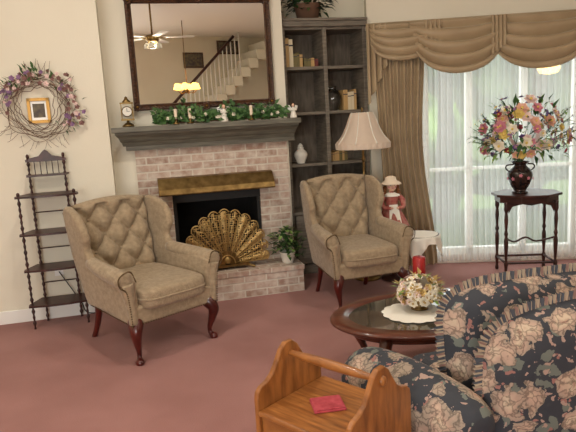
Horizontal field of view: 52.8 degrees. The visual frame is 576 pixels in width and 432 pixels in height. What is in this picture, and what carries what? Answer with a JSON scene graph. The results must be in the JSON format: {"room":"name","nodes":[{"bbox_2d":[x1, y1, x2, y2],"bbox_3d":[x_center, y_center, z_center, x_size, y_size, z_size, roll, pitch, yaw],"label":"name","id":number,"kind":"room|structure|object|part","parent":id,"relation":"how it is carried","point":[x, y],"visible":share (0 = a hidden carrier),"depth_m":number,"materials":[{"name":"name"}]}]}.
{"room":"living room","nodes":[
{"label":"living room","id":0,"kind":"room"},
{"bbox_2d":[0,0,116,311],"bbox_3d":[-3.008,-0.845,4.590,3.020,3.600,0.340,-6,10,-14],"label":"wall","id":1,"kind":"structure","parent":0,"point":[65,34],"depth_m":4.73,"materials":[{"name":"paint"}]},
{"bbox_2d":[26,97,51,123],"bbox_3d":[-2.002,-0.847,4.664,0.170,0.200,0.020,-6,10,-14],"label":"framed picture","id":2,"kind":"object","parent":1,"relation":"attached to","point":[38,109],"visible":1,"depth_m":4.66,"materials":[{"name":"brown metal"}]},
{"bbox_2d":[0,60,86,149],"bbox_3d":[-1.976,-0.885,4.608,0.744,0.713,0.085,-6,10,-14],"label":"twig wreath","id":3,"kind":"object","parent":1,"relation":"attached to","point":[68,117],"visible":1,"depth_m":4.61,"materials":[{"name":"brown"}]},
{"bbox_2d":[0,302,94,324],"bbox_3d":[-2.771,0.890,4.732,2.820,0.110,0.015,-6,10,-14],"label":"baseboard","id":4,"kind":"structure","parent":1,"relation":"attached to","point":[23,315],"depth_m":4.90,"materials":[{"name":"white wood"}]},
{"bbox_2d":[55,270,63,275],"bbox_3d":[-1.931,0.447,4.886,0.070,0.114,0.008,-6,10,-14],"label":"wall outlet","id":5,"kind":"object","parent":1,"relation":"attached to","point":[57,273],"visible":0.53,"depth_m":4.89,"materials":[{"name":"white plastic"}]},
{"bbox_2d":[59,271,104,312],"bbox_3d":[-1.722,0.647,4.947,0.404,0.402,0.036,-5,10,-12],"label":"power cord","id":6,"kind":"object","parent":5,"relation":"attached to","point":[59,271],"visible":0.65,"depth_m":4.91,"materials":[{"name":"black plastic"}]},
{"bbox_2d":[97,0,293,248],"bbox_3d":[-0.867,-1.115,5.490,1.600,3.600,0.570,-6,10,-14],"label":"wall","id":7,"kind":"structure","parent":0,"point":[111,13],"depth_m":5.08,"materials":[{"name":"beige paint"}]},
{"bbox_2d":[123,0,274,110],"bbox_3d":[-0.756,-1.441,5.126,1.273,0.994,0.078,-6,10,-14],"label":"wall mirror","id":8,"kind":"object","parent":7,"relation":"attached to","point":[206,53],"depth_m":5.13,"materials":[{"name":"beige mirror"}]},
{"bbox_2d":[0,259,575,431],"bbox_3d":[0.475,1.328,1.671,9.200,0.100,9.850,-3,10,0],"label":"floor","id":9,"kind":"structure","parent":0,"point":[55,376],"depth_m":3.91,"materials":[{"name":"carpet"}]},
{"bbox_2d":[14,149,89,328],"bbox_3d":[-1.899,0.180,4.695,0.470,1.425,0.255,-6,10,-14],"label":"etagere shelf","id":10,"kind":"object","parent":9,"relation":"on","point":[45,156],"visible":0.8,"depth_m":4.69,"materials":[{"name":"brown wood"}]},
{"bbox_2d":[62,194,221,365],"bbox_3d":[-1.069,0.399,4.275,0.848,1.060,0.966,-12,13,-43],"label":"chair","id":11,"kind":"object","parent":9,"relation":"on","point":[129,265],"visible":1,"depth_m":4.23,"materials":[{"name":"brown fabric"}]},
{"bbox_3d":[-1.439,0.773,4.381,0.059,0.328,0.171,-12,13,-43],"label":"leg","id":12,"kind":"part","parent":11,"relation":"part of","materials":[{"name":"brown wood"}]},
{"bbox_3d":[-1.004,0.821,3.860,0.102,0.347,0.153,-8,11,-27],"label":"leg","id":13,"kind":"part","parent":11,"relation":"part of","materials":[{"name":"brown wood"}]},
{"bbox_3d":[-1.020,0.588,4.261,0.676,0.134,0.696,-12,13,-43],"label":"seat rail","id":14,"kind":"part","parent":11,"relation":"part of","materials":[{"name":"beige fabric"}]},
{"bbox_2d":[121,262,204,308],"bbox_3d":[-1.001,0.492,4.220,0.539,0.162,0.754,-12,13,-43],"label":"seat cushion","id":15,"kind":"object","parent":11,"relation":"on","point":[159,285],"depth_m":4.03,"materials":[{"name":"beige fabric"}]},
{"bbox_3d":[-0.578,0.728,4.270,0.153,0.347,0.102,2,11,29],"label":"leg","id":16,"kind":"part","parent":11,"relation":"part of","materials":[{"name":"brown wood"}]},
{"bbox_2d":[135,141,304,300],"bbox_3d":[-0.682,0.013,5.481,1.440,1.360,0.910,-6,10,-14],"label":"fireplace","id":17,"kind":"object","parent":9,"relation":"on","point":[252,179],"visible":0.52,"depth_m":5.32,"materials":[{"name":"white brick"}]},
{"bbox_2d":[111,118,300,150],"bbox_3d":[-0.705,-0.729,5.174,1.653,0.205,0.230,-6,10,-14],"label":"mantel shelf","id":18,"kind":"object","parent":17,"relation":"on","point":[267,130],"visible":1,"depth_m":5.13,"materials":[{"name":"grey wood"}]},
{"bbox_2d":[119,96,134,126],"bbox_3d":[-1.378,-0.894,4.967,0.110,0.260,0.104,-6,10,-14],"label":"mantel clock","id":19,"kind":"object","parent":18,"relation":"on","point":[126,111],"visible":0.96,"depth_m":4.94,"materials":[{"name":"gold metal"}]},
{"bbox_2d":[173,109,179,123],"bbox_3d":[-0.965,-0.859,4.984,0.060,0.140,0.058,-3,10,0],"label":"candlestick","id":20,"kind":"object","parent":18,"relation":"on","point":[175,110],"visible":1,"depth_m":4.97,"materials":[{"name":"white wax"}]},
{"bbox_2d":[187,108,193,123],"bbox_3d":[-0.849,-0.870,5.012,0.060,0.140,0.058,-3,10,0],"label":"candlestick","id":21,"kind":"object","parent":18,"relation":"on","point":[189,113],"visible":1,"depth_m":5.00,"materials":[{"name":"white wax"}]},
{"bbox_2d":[150,97,290,124],"bbox_3d":[-0.582,-0.945,5.123,1.252,0.239,0.201,-6,10,-14],"label":"ivy garland","id":22,"kind":"object","parent":18,"relation":"on","point":[275,111],"visible":0.91,"depth_m":5.09,"materials":[{"name":"green plant"}]},
{"bbox_2d":[217,104,229,121],"bbox_3d":[-0.562,-0.906,5.095,0.118,0.153,0.075,-6,10,-14],"label":"angel figurine","id":23,"kind":"object","parent":18,"relation":"on","point":[223,111],"visible":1,"depth_m":5.08,"materials":[{"name":"beige ceramic"}]},
{"bbox_2d":[248,104,254,119],"bbox_3d":[-0.327,-0.921,5.141,0.060,0.140,0.058,-3,10,0],"label":"candlestick","id":24,"kind":"object","parent":18,"relation":"on","point":[250,105],"visible":1,"depth_m":5.13,"materials":[{"name":"white wax"}]},
{"bbox_2d":[288,103,296,117],"bbox_3d":[0.047,-0.956,5.247,0.102,0.133,0.065,-6,10,-14],"label":"angel figurine","id":25,"kind":"object","parent":18,"relation":"on","point":[293,109],"visible":1,"depth_m":5.23,"materials":[{"name":"beige ceramic"}]},
{"bbox_2d":[157,170,274,196],"bbox_3d":[-0.645,-0.301,5.269,1.050,0.153,0.144,-6,10,-14],"label":"hood","id":26,"kind":"object","parent":17,"relation":"attached to","point":[218,181],"depth_m":5.25,"materials":[{"name":"gold metal"}]},
{"bbox_3d":[-0.642,0.115,5.421,0.810,0.685,0.035,-6,10,-14],"label":"door frame","id":27,"kind":"part","parent":17,"relation":"part of","materials":[{"name":"black metal"}]},
{"bbox_2d":[186,209,269,267],"bbox_3d":[-0.556,0.210,5.214,0.785,0.557,0.104,-6,10,-14],"label":"fire screen","id":28,"kind":"object","parent":17,"relation":"on","point":[229,259],"visible":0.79,"depth_m":5.24,"materials":[{"name":"gold metal"}]},
{"bbox_2d":[265,225,306,263],"bbox_3d":[-0.018,0.260,5.372,0.401,0.344,0.344,-3,10,0],"label":"ivy","id":29,"kind":"object","parent":17,"relation":"on","point":[287,255],"visible":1,"depth_m":5.34,"materials":[{"name":"green plant"}]},
{"bbox_2d":[282,17,370,273],"bbox_3d":[0.363,-0.686,5.896,0.870,2.485,0.415,-6,10,-14],"label":"bookcase","id":30,"kind":"object","parent":9,"relation":"on","point":[338,44],"visible":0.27,"depth_m":5.88,"materials":[{"name":"grey wood"}]},
{"bbox_2d":[285,38,302,66],"bbox_3d":[0.039,-1.577,5.636,0.166,0.270,0.154,-6,10,-14],"label":"books","id":31,"kind":"object","parent":30,"relation":"in","point":[292,60],"visible":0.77,"depth_m":5.57,"materials":[{"name":"brown paper"}]},
{"bbox_2d":[294,143,306,163],"bbox_3d":[0.127,-0.624,5.768,0.133,0.201,0.133,-3,10,0],"label":"ginger jar","id":32,"kind":"object","parent":30,"relation":"in","point":[300,154],"visible":1,"depth_m":5.73,"materials":[{"name":"beige ceramic"}]},
{"bbox_2d":[281,0,335,17],"bbox_3d":[0.184,-2.064,5.640,0.629,0.326,0.371,-3,10,0],"label":"trailing plant","id":33,"kind":"object","parent":30,"relation":"on","point":[308,9],"visible":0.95,"depth_m":5.56,"materials":[{"name":"green plant"}]},
{"bbox_2d":[303,58,317,66],"bbox_3d":[0.206,-1.501,5.691,0.143,0.083,0.154,-6,10,-14],"label":"books","id":34,"kind":"object","parent":30,"relation":"in","point":[311,61],"visible":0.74,"depth_m":5.62,"materials":[{"name":"brown paper"}]},
{"bbox_3d":[0.318,-0.704,6.091,0.860,2.460,0.015,-6,10,-14],"label":"panel","id":35,"kind":"part","parent":30,"relation":"part of","materials":[{"name":"grey wood"}]},
{"bbox_2d":[328,86,340,110],"bbox_3d":[0.446,-1.175,5.809,0.173,0.238,0.173,-3,10,0],"label":"glass jar","id":36,"kind":"object","parent":30,"relation":"in","point":[334,95],"visible":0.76,"depth_m":5.75,"materials":[{"name":"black glass"}]},
{"bbox_2d":[331,150,347,160],"bbox_3d":[0.495,-0.620,5.923,0.185,0.100,0.154,-6,10,-14],"label":"books","id":37,"kind":"object","parent":30,"relation":"in","point":[336,155],"visible":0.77,"depth_m":5.85,"materials":[{"name":"brown paper"}]},
{"bbox_2d":[338,89,356,109],"bbox_3d":[0.601,-1.175,5.866,0.138,0.199,0.154,-6,10,-14],"label":"books","id":38,"kind":"object","parent":30,"relation":"in","point":[348,99],"visible":0.91,"depth_m":5.80,"materials":[{"name":"brown paper"}]},
{"bbox_2d":[254,339,410,431],"bbox_3d":[0.160,0.847,2.096,0.462,0.738,0.393,6,13,42],"label":"magazine rack","id":39,"kind":"object","parent":9,"relation":"on","point":[282,400],"visible":1,"depth_m":2.05,"materials":[{"name":"brown wood"}]},
{"bbox_3d":[0.017,0.830,2.243,0.022,0.738,0.360,6,13,42],"label":"panel","id":40,"kind":"part","parent":39,"relation":"part of","materials":[{"name":"brown wood"}]},
{"bbox_3d":[0.159,0.694,2.079,0.386,0.020,0.370,6,13,42],"label":"lid","id":41,"kind":"part","parent":39,"relation":"part of","materials":[{"name":"brown wood"}]},
{"bbox_2d":[310,395,346,413],"bbox_3d":[0.143,0.676,2.086,0.116,0.013,0.100,-5,10,-8],"label":"napkin","id":42,"kind":"object","parent":39,"relation":"on","point":[332,403],"visible":1,"depth_m":2.07,"materials":[{"name":"red fabric"}]},
{"bbox_3d":[0.150,0.526,2.051,0.462,0.036,0.036,6,13,42],"label":"dowel handle","id":43,"kind":"part","parent":39,"relation":"part of","materials":[{"name":"brown wood"}]},
{"bbox_3d":[0.318,0.860,1.967,0.022,0.738,0.360,6,13,42],"label":"panel","id":44,"kind":"part","parent":39,"relation":"part of","materials":[{"name":"brown wood"}]},
{"bbox_2d":[300,173,414,308],"bbox_3d":[0.564,0.192,4.966,0.790,1.060,0.833,-6,10,-17],"label":"chair","id":45,"kind":"object","parent":9,"relation":"on","point":[349,236],"visible":0.98,"depth_m":4.99,"materials":[{"name":"brown fabric"}]},
{"bbox_3d":[0.284,0.538,5.207,0.055,0.328,0.147,-6,10,-17],"label":"leg","id":46,"kind":"part","parent":45,"relation":"part of","materials":[{"name":"brown wood"}]},
{"bbox_3d":[0.411,0.611,4.638,0.093,0.347,0.135,-2,10,5],"label":"leg","id":47,"kind":"part","parent":45,"relation":"part of","materials":[{"name":"brown wood"}]},
{"bbox_3d":[0.586,0.383,4.948,0.631,0.134,0.600,-6,10,-17],"label":"seat rail","id":48,"kind":"part","parent":45,"relation":"part of","materials":[{"name":"beige fabric"}]},
{"bbox_2d":[336,234,397,267],"bbox_3d":[0.590,0.288,4.903,0.503,0.162,0.650,-6,10,-17],"label":"seat cushion","id":49,"kind":"object","parent":45,"relation":"on","point":[355,250],"depth_m":4.64,"materials":[{"name":"beige fabric"}]},
{"bbox_3d":[0.943,0.554,4.799,0.093,0.347,0.135,-11,12,-39],"label":"leg","id":50,"kind":"part","parent":45,"relation":"part of","materials":[{"name":"brown wood"}]},
{"bbox_2d":[335,107,390,281],"bbox_3d":[0.725,-0.204,5.488,0.521,1.630,0.521,-3,10,0],"label":"floor lamp","id":51,"kind":"object","parent":9,"relation":"on","point":[362,131],"visible":0.85,"depth_m":5.25,"materials":[{"name":"beige fabric"}]},
{"bbox_2d":[330,288,449,350],"bbox_3d":[0.844,0.755,3.419,1.200,0.429,0.800,-5,10,-12],"label":"oval coffee table","id":52,"kind":"object","parent":9,"relation":"on","point":[363,319],"visible":0.32,"depth_m":3.18,"materials":[{"name":"red wood"}]},
{"bbox_2d":[381,303,437,322],"bbox_3d":[0.722,0.555,3.344,0.357,0.001,0.364,-3,10,0],"label":"lace doily","id":53,"kind":"object","parent":52,"relation":"on","point":[400,312],"visible":0.87,"depth_m":3.32,"materials":[{"name":"white fabric"}]},
{"bbox_2d":[392,267,445,310],"bbox_3d":[0.769,0.426,3.380,0.337,0.236,0.334,-3,10,0],"label":"flower centerpiece","id":54,"kind":"object","parent":53,"relation":"on","point":[410,292],"visible":0.98,"depth_m":3.31,"materials":[{"name":"white plant"}]},
{"bbox_2d":[412,255,425,279],"bbox_3d":[0.812,0.373,3.588,0.100,0.270,0.100,-3,10,0],"label":"pillar candle","id":55,"kind":"object","parent":54,"relation":"in","point":[418,260],"visible":0.3,"depth_m":3.55,"materials":[{"name":"red wax"}]},
{"bbox_2d":[381,273,400,281],"bbox_3d":[1.012,0.374,5.506,0.300,0.455,0.300,-3,10,0],"label":"plant stand","id":56,"kind":"object","parent":9,"relation":"on","point":[391,277],"visible":0.28,"depth_m":5.48,"materials":[{"name":"brown wood"}]},
{"bbox_2d":[381,176,408,225],"bbox_3d":[0.966,-0.108,5.405,0.361,0.530,0.337,-4,10,-6],"label":"doll","id":57,"kind":"object","parent":56,"relation":"on","point":[391,210],"visible":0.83,"depth_m":5.34,"materials":[{"name":"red fabric"}]},
{"bbox_2d":[409,230,441,286],"bbox_3d":[1.164,0.403,5.138,0.404,0.503,0.404,-7,10,-23],"label":"side table","id":58,"kind":"object","parent":9,"relation":"on","point":[423,238],"visible":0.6,"depth_m":4.95,"materials":[{"name":"white fabric"}]},
{"bbox_2d":[341,263,575,431],"bbox_3d":[1.471,0.615,2.611,2.443,0.884,0.733,-6,10,-15],"label":"floral sofa","id":59,"kind":"object","parent":9,"relation":"on","point":[507,363],"visible":0.97,"depth_m":2.14,"materials":[{"name":"fabric"}]},
{"bbox_3d":[0.503,0.733,2.333,0.285,0.290,0.719,-9,11,-30],"label":"rolled arm","id":60,"kind":"part","parent":59,"relation":"part of","materials":[{"name":"fabric"}]},
{"bbox_2d":[412,351,446,371],"bbox_3d":[1.432,0.662,2.719,1.660,0.120,0.520,-6,10,-15],"label":"seat cushion","id":61,"kind":"object","parent":59,"relation":"on","point":[429,358],"depth_m":2.67,"materials":[{"name":"fabric"}]},
{"bbox_2d":[443,271,575,390],"bbox_3d":[1.038,0.495,2.457,0.840,0.476,0.214,-6,10,-15],"label":"cushion","id":62,"kind":"object","parent":59,"relation":"on","point":[467,313],"depth_m":2.34,"materials":[{"name":"fabric"}]},
{"bbox_2d":[491,188,562,271],"bbox_3d":[2.232,0.156,5.451,0.582,0.768,0.499,-2,10,5],"label":"console table","id":63,"kind":"object","parent":9,"relation":"on","point":[534,196],"visible":0.89,"depth_m":5.32,"materials":[{"name":"brown wood"}]},
{"bbox_2d":[467,93,575,193],"bbox_3d":[2.143,-0.659,5.262,1.034,0.909,0.671,-3,10,0],"label":"flower vase","id":64,"kind":"object","parent":63,"relation":"on","point":[520,176],"visible":1,"depth_m":5.18,"materials":[{"name":"black paint"}]},
{"bbox_2d":[281,0,370,172],"bbox_3d":[0.369,-1.286,6.096,1.350,3.600,0.100,-6,10,-14],"label":"wall","id":65,"kind":"structure","parent":0,"point":[343,8],"depth_m":5.96,"materials":[{"name":"beige paint"}]},
{"bbox_2d":[364,0,575,211],"bbox_3d":[2.780,-1.380,5.852,3.930,3.600,0.500,-2,10,5],"label":"wall","id":66,"kind":"structure","parent":0,"point":[376,11],"depth_m":5.60,"materials":[{"name":"beige paint"}]},
{"bbox_2d":[365,9,575,104],"bbox_3d":[2.504,-1.527,5.438,3.504,0.767,0.305,-2,10,5],"label":"swag valance","id":67,"kind":"object","parent":66,"relation":"attached to","point":[543,39],"visible":1,"depth_m":5.37,"materials":[{"name":"beige fabric"}]},
{"bbox_2d":[376,57,437,265],"bbox_3d":[1.150,-0.649,5.699,0.610,2.330,0.083,-2,10,5],"label":"curtain","id":68,"kind":"object","parent":67,"relation":"hanging from","point":[399,92],"visible":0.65,"depth_m":5.68,"materials":[{"name":"beige fabric"}]},
{"bbox_2d":[422,54,575,261],"bbox_3d":[2.508,-0.692,5.686,2.400,2.270,0.046,-2,10,5],"label":"sheer curtain","id":69,"kind":"object","parent":66,"relation":"hanging from","point":[460,185],"visible":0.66,"depth_m":5.75,"materials":[{"name":"white fabric"}]},
{"bbox_2d":[438,257,575,262],"bbox_3d":[2.782,0.390,5.894,3.780,0.100,0.015,-2,10,5],"label":"baseboard","id":70,"kind":"structure","parent":66,"relation":"attached to","point":[521,259],"depth_m":5.94,"materials":[{"name":"white wood"}]}
]}

